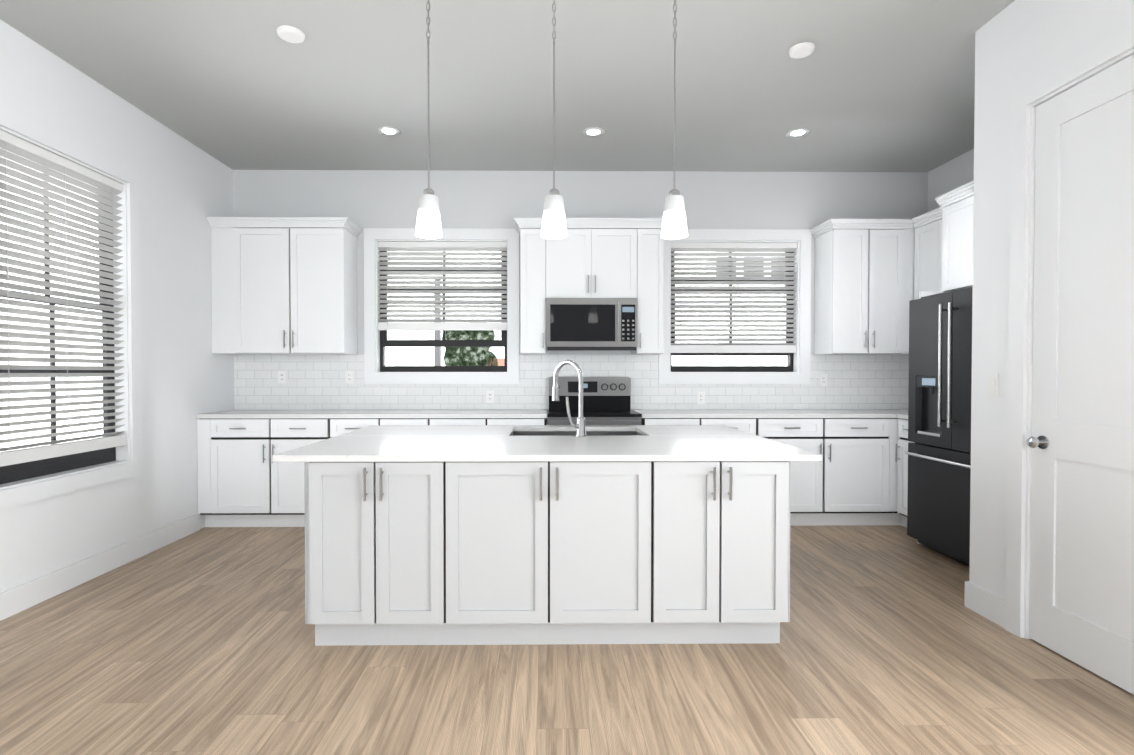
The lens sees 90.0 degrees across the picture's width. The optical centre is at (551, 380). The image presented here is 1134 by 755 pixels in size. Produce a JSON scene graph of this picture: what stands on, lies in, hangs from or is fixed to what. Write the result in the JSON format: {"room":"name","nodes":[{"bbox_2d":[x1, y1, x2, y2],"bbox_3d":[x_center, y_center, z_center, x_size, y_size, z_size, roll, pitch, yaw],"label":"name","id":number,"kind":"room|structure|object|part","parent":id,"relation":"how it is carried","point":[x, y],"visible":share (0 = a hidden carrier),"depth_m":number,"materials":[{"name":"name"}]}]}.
{"room":"kitchen","nodes":[
{"label":"kitchen","id":0,"kind":"room"},
{"bbox_2d":[0,19,235,592],"bbox_3d":[-2.943,-0.287,0.606,0.150,3.150,9.500,0,1,-1],"label":"wall","id":1,"kind":"structure","parent":0,"point":[188,188],"depth_m":4.11,"materials":[{"name":"white paint"}]},
{"bbox_2d":[0,105,142,509],"bbox_3d":[-2.958,-0.389,3.403,0.167,2.110,1.165,0,1,-1],"label":"window","id":2,"kind":"structure","parent":1,"relation":"in","point":[22,471],"depth_m":3.79,"materials":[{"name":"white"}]},
{"bbox_2d":[0,130,125,466],"bbox_3d":[-2.930,-0.441,3.402,0.063,1.775,0.933,0,1,-1],"label":"window blind","id":3,"kind":"object","parent":2,"relation":"attached to","point":[20,149],"visible":1,"depth_m":3.36,"materials":[{"name":"white plastic"}]},
{"bbox_2d":[0,513,199,620],"bbox_3d":[-2.857,1.223,0.274,0.015,0.140,8.790,0,1,-1],"label":"baseboard","id":4,"kind":"structure","parent":1,"relation":"attached to","point":[17,599],"depth_m":3.53,"materials":[{"name":"white paint"}]},
{"bbox_2d":[0,0,1014,171],"bbox_3d":[0.433,-1.912,0.541,6.900,0.100,9.650,0,1,-1],"label":"ceiling","id":5,"kind":"structure","parent":0,"point":[877,86],"depth_m":3.58,"materials":[{"name":"grey paint"}]},
{"bbox_2d":[276,25,304,42],"bbox_3d":[-1.423,-1.888,3.098,0.143,0.022,0.143,0,1,-7],"label":"recessed light","id":6,"kind":"object","parent":5,"relation":"attached to","point":[291,34],"depth_m":3.07,"materials":[{"name":"white plastic"}]},
{"bbox_2d":[377,126,400,135],"bbox_3d":[-1.246,-1.915,4.350,0.175,0.006,0.175,0,1,-7],"label":"recessed light","id":7,"kind":"object","parent":5,"relation":"in","point":[384,130],"depth_m":4.35,"materials":[{"name":"white paint"}]},
{"bbox_2d":[415,0,441,238],"bbox_3d":[-0.561,-1.278,2.586,0.124,1.228,0.124,0,1,-1],"label":"pendant light","id":8,"kind":"object","parent":5,"relation":"hanging from","point":[428,224],"visible":1,"depth_m":2.56,"materials":[{"name":"white glass"}]},
{"bbox_3d":[-0.561,-1.367,2.585,0.124,1.050,0.124,0,1,-1],"label":"stem","id":9,"kind":"part","parent":8,"relation":"part of","materials":[{"name":"silver metal"}]},
{"bbox_3d":[-0.561,-0.752,2.594,0.122,0.177,0.122,0,1,-1],"label":"lamp shade","id":10,"kind":"part","parent":8,"relation":"part of","materials":[{"name":"white glass"}]},
{"bbox_2d":[541,0,566,238],"bbox_3d":[0.012,-1.278,2.592,0.124,1.228,0.124,0,1,-1],"label":"pendant light","id":11,"kind":"object","parent":5,"relation":"hanging from","point":[554,223],"visible":1,"depth_m":2.57,"materials":[{"name":"white glass"}]},
{"bbox_3d":[0.012,-0.752,2.599,0.122,0.177,0.122,0,1,-1],"label":"lamp shade","id":12,"kind":"part","parent":11,"relation":"part of","materials":[{"name":"white glass"}]},
{"bbox_3d":[0.012,-1.367,2.590,0.124,1.050,0.124,0,1,-1],"label":"stem","id":13,"kind":"part","parent":11,"relation":"part of","materials":[{"name":"silver metal"}]},
{"bbox_2d":[582,127,604,136],"bbox_3d":[0.324,-1.915,4.366,0.175,0.006,0.175,0,1,-7],"label":"recessed light","id":14,"kind":"object","parent":5,"relation":"in","point":[587,132],"depth_m":4.37,"materials":[{"name":"white paint"}]},
{"bbox_2d":[661,0,687,239],"bbox_3d":[0.565,-1.278,2.597,0.124,1.228,0.124,0,1,-1],"label":"pendant light","id":15,"kind":"object","parent":5,"relation":"hanging from","point":[674,224],"visible":1,"depth_m":2.58,"materials":[{"name":"white glass"}]},
{"bbox_3d":[0.565,-1.367,2.596,0.124,1.050,0.124,0,1,-1],"label":"stem","id":16,"kind":"part","parent":15,"relation":"part of","materials":[{"name":"silver metal"}]},
{"bbox_3d":[0.565,-0.753,2.605,0.122,0.177,0.122,0,1,-1],"label":"lamp shade","id":17,"kind":"part","parent":15,"relation":"part of","materials":[{"name":"white glass"}]},
{"bbox_2d":[786,128,809,137],"bbox_3d":[1.904,-1.915,4.382,0.175,0.006,0.175,0,1,-7],"label":"recessed light","id":18,"kind":"object","parent":5,"relation":"in","point":[800,132],"depth_m":4.38,"materials":[{"name":"white paint"}]},
{"bbox_2d":[788,42,814,58],"bbox_3d":[1.435,-1.890,3.253,0.143,0.022,0.143,0,1,-7],"label":"smoke detector","id":19,"kind":"object","parent":5,"relation":"attached to","point":[801,50],"depth_m":3.23,"materials":[{"name":"white plastic"}]},
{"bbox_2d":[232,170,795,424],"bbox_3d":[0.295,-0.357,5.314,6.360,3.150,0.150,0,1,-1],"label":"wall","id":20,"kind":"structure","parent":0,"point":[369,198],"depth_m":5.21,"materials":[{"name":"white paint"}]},
{"bbox_2d":[209,223,358,354],"bbox_3d":[-2.345,-0.789,5.026,1.128,1.100,0.343,0,1,-1],"label":"upper cabinet","id":21,"kind":"object","parent":20,"relation":"attached to","point":[284,285],"depth_m":4.86,"materials":[{"name":"white paint"}]},
{"bbox_2d":[364,228,518,383],"bbox_3d":[-1.006,-0.684,5.282,1.419,1.425,0.167,0,1,-1],"label":"window","id":22,"kind":"structure","parent":20,"relation":"in","point":[385,342],"depth_m":5.21,"materials":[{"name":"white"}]},
{"bbox_2d":[378,242,506,329],"bbox_3d":[-1.006,-0.876,5.252,1.187,0.810,0.063,0,1,-1],"label":"window blind","id":23,"kind":"object","parent":22,"relation":"attached to","point":[442,324],"visible":0.88,"depth_m":5.25,"materials":[{"name":"white plastic"}]},
{"bbox_2d":[519,223,554,354],"bbox_3d":[-0.131,-0.789,5.048,0.276,1.100,0.343,0,1,-1],"label":"upper cabinet","id":24,"kind":"object","parent":20,"relation":"attached to","point":[537,253],"depth_m":4.88,"materials":[{"name":"white paint"}]},
{"bbox_2d":[234,355,908,409],"bbox_3d":[0.286,0.011,5.241,6.398,0.505,0.006,0,1,-1],"label":"tile backsplash","id":25,"kind":"structure","parent":20,"relation":"attached to","point":[315,382],"depth_m":5.21,"materials":[{"name":"white tile"}]},
{"bbox_2d":[278,371,285,382],"bbox_3d":[-2.475,-0.034,5.205,0.072,0.116,0.008,0,1,-1],"label":"electrical outlet plate","id":26,"kind":"object","parent":25,"relation":"attached to","point":[281,374],"depth_m":5.20,"materials":[{"name":"white plastic"}]},
{"bbox_2d":[346,371,353,382],"bbox_3d":[-1.854,-0.035,5.211,0.072,0.116,0.008,0,1,-1],"label":"electrical outlet plate","id":27,"kind":"object","parent":25,"relation":"attached to","point":[349,374],"depth_m":5.21,"materials":[{"name":"white plastic"}]},
{"bbox_2d":[486,390,493,402],"bbox_3d":[-0.564,0.146,5.227,0.072,0.116,0.008,0,1,-1],"label":"electrical outlet plate","id":28,"kind":"object","parent":25,"relation":"attached to","point":[490,393],"depth_m":5.22,"materials":[{"name":"white plastic"}]},
{"bbox_2d":[697,392,704,403],"bbox_3d":[1.385,0.157,5.246,0.072,0.116,0.008,0,1,-1],"label":"electrical outlet plate","id":29,"kind":"object","parent":25,"relation":"attached to","point":[700,395],"depth_m":5.24,"materials":[{"name":"white plastic"}]},
{"bbox_2d":[819,374,826,385],"bbox_3d":[2.521,-0.008,5.255,0.072,0.116,0.008,0,1,-1],"label":"electrical outlet plate","id":30,"kind":"object","parent":25,"relation":"attached to","point":[822,377],"depth_m":5.25,"materials":[{"name":"white plastic"}]},
{"bbox_2d":[555,223,630,297],"bbox_3d":[0.344,-1.026,5.050,0.789,0.626,0.343,0,1,-1],"label":"upper cabinet","id":31,"kind":"object","parent":20,"relation":"attached to","point":[593,260],"depth_m":4.89,"materials":[{"name":"white paint"}]},
{"bbox_2d":[546,298,637,350],"bbox_3d":[0.344,-0.487,5.011,0.782,0.445,0.436,0,1,-1],"label":"microwave","id":32,"kind":"object","parent":31,"relation":"attached to","point":[591,324],"visible":0.98,"depth_m":4.84,"materials":[{"name":"silver metal"}]},
{"bbox_2d":[631,223,663,354],"bbox_3d":[0.825,-0.789,5.058,0.289,1.100,0.343,0,1,-1],"label":"upper cabinet","id":33,"kind":"object","parent":20,"relation":"attached to","point":[647,244],"depth_m":4.89,"materials":[{"name":"white paint"}]},
{"bbox_2d":[659,229,810,383],"bbox_3d":[1.692,-0.684,5.309,1.403,1.425,0.167,0,1,-1],"label":"window","id":34,"kind":"structure","parent":20,"relation":"in","point":[788,367],"depth_m":5.24,"materials":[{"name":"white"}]},
{"bbox_2d":[671,242,796,352],"bbox_3d":[1.693,-0.772,5.281,1.171,1.020,0.063,0,1,-1],"label":"window blind","id":35,"kind":"object","parent":34,"relation":"attached to","point":[683,347],"visible":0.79,"depth_m":5.28,"materials":[{"name":"white plastic"}]},
{"bbox_2d":[811,219,918,354],"bbox_3d":[2.797,-0.796,5.048,0.720,1.113,0.402,0,1,-1],"label":"upper cabinet","id":36,"kind":"object","parent":20,"relation":"attached to","point":[867,270],"depth_m":4.91,"materials":[{"name":"white paint"}]},
{"bbox_2d":[0,525,1133,754],"bbox_3d":[0.433,1.318,0.589,6.900,0.060,9.650,0,1,-1],"label":"floor","id":37,"kind":"structure","parent":0,"point":[200,641],"depth_m":2.40,"materials":[{"name":"brown wood"}]},
{"bbox_2d":[196,417,339,526],"bbox_3d":[-2.337,0.764,4.939,1.143,0.920,0.563,0,1,-1],"label":"base cabinet","id":38,"kind":"object","parent":37,"relation":"on","point":[240,485],"depth_m":4.66,"materials":[{"name":"white paint"}]},
{"bbox_2d":[196,410,546,416],"bbox_3d":[-1.473,0.286,4.934,2.872,0.035,0.578,0,1,-1],"label":"countertop","id":39,"kind":"structure","parent":38,"relation":"on","point":[230,413],"depth_m":4.73,"materials":[{"name":"white stone"}]},
{"bbox_2d":[336,417,435,434],"bbox_3d":[-1.424,0.764,4.948,0.947,0.920,0.563,0,1,-1],"label":"base cabinet","id":40,"kind":"object","parent":37,"relation":"on","point":[344,425],"depth_m":4.66,"materials":[{"name":"white paint"}]},
{"bbox_2d":[436,417,546,424],"bbox_3d":[-0.558,0.764,4.957,1.038,0.920,0.563,0,1,-1],"label":"base cabinet","id":41,"kind":"object","parent":37,"relation":"on","point":[439,420],"depth_m":4.67,"materials":[{"name":"white paint"}]},
{"bbox_2d":[296,460,799,645],"bbox_3d":[-0.020,0.803,3.291,2.244,0.889,1.442,0,1,-1],"label":"kitchen island","id":42,"kind":"object","parent":37,"relation":"on","point":[580,532],"depth_m":2.61,"materials":[{"name":"white paint"}]},
{"bbox_2d":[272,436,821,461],"bbox_3d":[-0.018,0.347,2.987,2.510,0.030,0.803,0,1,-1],"label":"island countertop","id":43,"kind":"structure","parent":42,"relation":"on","point":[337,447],"depth_m":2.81,"materials":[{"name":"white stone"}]},
{"bbox_2d":[340,425,755,435],"bbox_3d":[-0.025,0.336,3.717,2.510,0.030,0.657,0,1,-1],"label":"island countertop","id":44,"kind":"structure","parent":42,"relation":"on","point":[380,430],"depth_m":3.68,"materials":[{"name":"white stone"}]},
{"bbox_2d":[552,384,587,435],"bbox_3d":[0.105,0.174,3.392,0.204,0.305,0.230,0,1,-1],"label":"faucet","id":45,"kind":"object","parent":44,"relation":"on","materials":[{"name":"silver metal"}]},
{"bbox_2d":[512,428,643,435],"bbox_3d":[0.165,0.464,3.658,0.864,0.247,0.552,0,1,-1],"label":"sink","id":46,"kind":"object","parent":44,"relation":"in","point":[515,431],"depth_m":3.93,"materials":[{"name":"silver metal"}]},
{"bbox_2d":[547,377,641,424],"bbox_3d":[0.352,0.595,4.912,0.772,1.258,0.659,0,1,-1],"label":"range","id":47,"kind":"object","parent":37,"relation":"on","point":[606,400],"visible":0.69,"depth_m":5.17,"materials":[{"name":"silver metal"}]},
{"bbox_2d":[641,417,767,438],"bbox_3d":[1.254,0.764,4.975,1.026,0.920,0.563,0,1,-1],"label":"base cabinet","id":48,"kind":"object","parent":37,"relation":"on","point":[758,426],"depth_m":4.69,"materials":[{"name":"white paint"}]},
{"bbox_2d":[768,417,883,525],"bbox_3d":[2.219,0.763,4.985,1.168,0.920,0.563,0,1,-1],"label":"base cabinet","id":49,"kind":"object","parent":37,"relation":"on","point":[857,474],"depth_m":4.71,"materials":[{"name":"white paint"}]},
{"bbox_2d":[632,409,907,416],"bbox_3d":[2.110,0.285,4.970,2.742,0.035,0.578,0,1,-1],"label":"countertop","id":50,"kind":"structure","parent":49,"relation":"on","point":[645,412],"depth_m":4.84,"materials":[{"name":"white stone"}]},
{"bbox_2d":[892,417,915,527],"bbox_3d":[3.148,0.770,4.526,0.673,0.920,0.415,0,1,-1],"label":"base cabinet","id":51,"kind":"object","parent":37,"relation":"on","point":[899,459],"depth_m":4.66,"materials":[{"name":"white paint"}]},
{"bbox_2d":[896,413,907,416],"bbox_3d":[3.172,0.292,4.502,0.628,0.035,0.380,0,1,-1],"label":"countertop","id":52,"kind":"structure","parent":51,"relation":"on","point":[897,414],"depth_m":4.65,"materials":[{"name":"white stone"}]},
{"bbox_2d":[905,287,972,566],"bbox_3d":[3.050,0.310,3.816,0.841,1.860,0.910,0,1,-1],"label":"fridge","id":53,"kind":"object","parent":37,"relation":"on","point":[938,453],"visible":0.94,"depth_m":3.90,"materials":[{"name":"black metal"}]},
{"bbox_2d":[917,181,973,543],"bbox_3d":[3.136,-0.065,3.811,0.712,2.611,0.960,0,1,-1],"label":"tall cabinet","id":54,"kind":"object","parent":37,"relation":"on","point":[956,204],"visible":0.08,"depth_m":4.12,"materials":[{"name":"white paint"}]},
{"bbox_2d":[796,0,1133,598],"bbox_3d":[3.107,-0.288,0.667,1.550,3.150,9.500,0,1,-1],"label":"wall","id":55,"kind":"structure","parent":0,"point":[1028,40],"depth_m":2.99,"materials":[{"name":"white paint"}]},
{"bbox_2d":[919,211,943,291],"bbox_3d":[3.312,-0.789,4.609,0.343,1.113,0.648,0,1,-1],"label":"upper cabinet","id":56,"kind":"object","parent":55,"relation":"attached to","point":[930,229],"depth_m":4.70,"materials":[{"name":"white paint"}]},
{"bbox_2d":[964,581,1004,612],"bbox_3d":[2.474,1.180,3.141,0.365,0.140,0.015,0,1,-1],"label":"baseboard","id":57,"kind":"structure","parent":55,"relation":"attached to","point":[990,606],"depth_m":3.02,"materials":[{"name":"white paint"}]},
{"bbox_2d":[986,374,998,396],"bbox_3d":[2.304,0.023,2.964,0.008,0.120,0.076,0,1,-1],"label":"switch plate","id":58,"kind":"object","parent":55,"relation":"attached to","point":[992,385],"visible":1,"depth_m":2.96,"materials":[{"name":"white plastic"}]},
{"bbox_2d":[1005,23,1133,638],"bbox_3d":[2.334,-0.076,2.343,0.078,2.675,1.000,0,1,-1],"label":"door frame","id":59,"kind":"structure","parent":55,"relation":"attached to","point":[1117,47],"depth_m":2.76,"materials":[{"name":"white paint"}]},
{"bbox_2d":[1026,54,1133,694],"bbox_3d":[2.313,-0.027,2.343,0.108,2.562,0.790,0,1,-1],"label":"door leaf","id":60,"kind":"structure","parent":55,"relation":"in","point":[1080,442],"depth_m":2.48,"materials":[{"name":"white paint"}]},
{"label":"outside","id":61,"kind":"structure","parent":0,"visible":0},
{"bbox_2d":[0,150,786,451],"bbox_3d":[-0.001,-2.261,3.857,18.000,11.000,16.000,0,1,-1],"label":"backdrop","id":62,"kind":"structure","parent":61,"point":[444,356],"depth_m":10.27,"materials":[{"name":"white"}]}
]}

